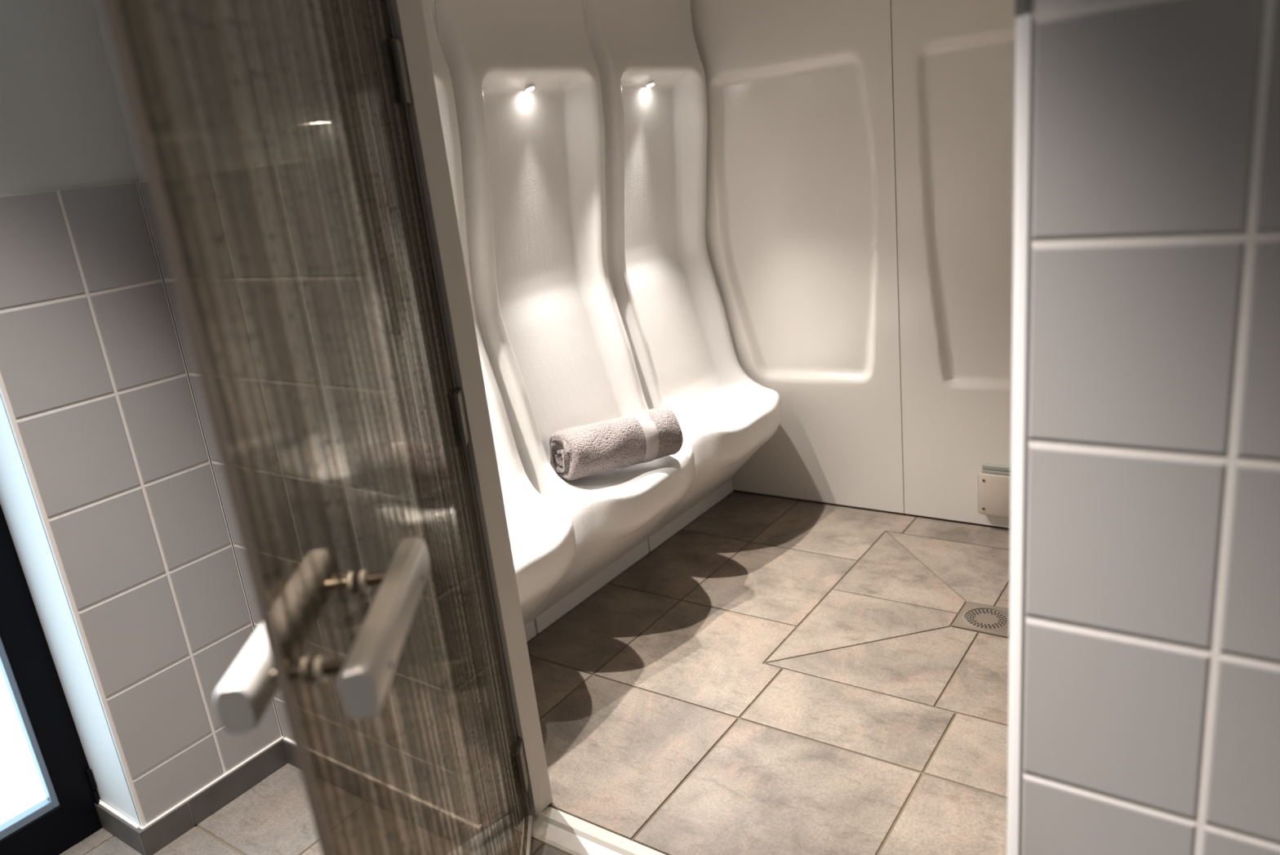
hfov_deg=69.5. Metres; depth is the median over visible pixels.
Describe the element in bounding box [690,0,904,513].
wall panel
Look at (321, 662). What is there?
washer
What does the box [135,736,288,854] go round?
baseboard
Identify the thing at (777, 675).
floor
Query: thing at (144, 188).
wall
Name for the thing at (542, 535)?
seat
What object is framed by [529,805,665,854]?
sill
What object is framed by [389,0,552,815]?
door frame
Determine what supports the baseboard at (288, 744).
attached to the wall at (144, 188)
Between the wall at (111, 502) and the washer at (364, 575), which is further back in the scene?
the wall at (111, 502)
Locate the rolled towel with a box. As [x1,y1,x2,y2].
[549,407,683,479]
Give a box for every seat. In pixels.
[421,0,576,641]
[434,0,695,633]
[584,0,781,551]
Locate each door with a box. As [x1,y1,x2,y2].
[0,503,102,854]
[101,0,532,854]
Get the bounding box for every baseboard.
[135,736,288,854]
[282,737,299,768]
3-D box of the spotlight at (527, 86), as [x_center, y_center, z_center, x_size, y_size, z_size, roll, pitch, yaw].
[-0.304,-0.938,2.542,0.034,0.021,0.032,6,21,35]
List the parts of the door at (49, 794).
pane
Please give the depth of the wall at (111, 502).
1.86 m
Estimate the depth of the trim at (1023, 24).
0.93 m
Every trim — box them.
[1007,14,1031,854]
[1014,0,1029,17]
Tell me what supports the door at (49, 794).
in the wall
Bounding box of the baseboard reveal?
[94,799,143,854]
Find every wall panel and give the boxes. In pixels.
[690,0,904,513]
[891,0,1015,528]
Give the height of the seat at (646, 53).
2.298 m
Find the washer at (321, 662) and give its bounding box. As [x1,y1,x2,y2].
[314,655,328,683]
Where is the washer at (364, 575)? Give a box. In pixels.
[359,569,369,592]
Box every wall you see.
[0,0,283,826]
[92,0,292,739]
[1018,0,1279,854]
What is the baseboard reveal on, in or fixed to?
attached to the wall at (111, 502)
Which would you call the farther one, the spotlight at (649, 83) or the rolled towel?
the spotlight at (649, 83)
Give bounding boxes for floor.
[58,489,1010,854]
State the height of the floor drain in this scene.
0.006 m
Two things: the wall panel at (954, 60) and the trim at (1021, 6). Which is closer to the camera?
the trim at (1021, 6)
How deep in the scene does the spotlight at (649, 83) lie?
2.99 m
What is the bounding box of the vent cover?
[977,463,1011,517]
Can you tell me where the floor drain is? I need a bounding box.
[951,601,1009,637]
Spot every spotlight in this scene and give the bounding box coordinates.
[524,83,535,91]
[645,80,654,87]
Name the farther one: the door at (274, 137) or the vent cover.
the vent cover
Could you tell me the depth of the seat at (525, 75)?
2.63 m
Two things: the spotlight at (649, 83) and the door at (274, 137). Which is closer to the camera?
the door at (274, 137)
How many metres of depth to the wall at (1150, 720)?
0.86 m

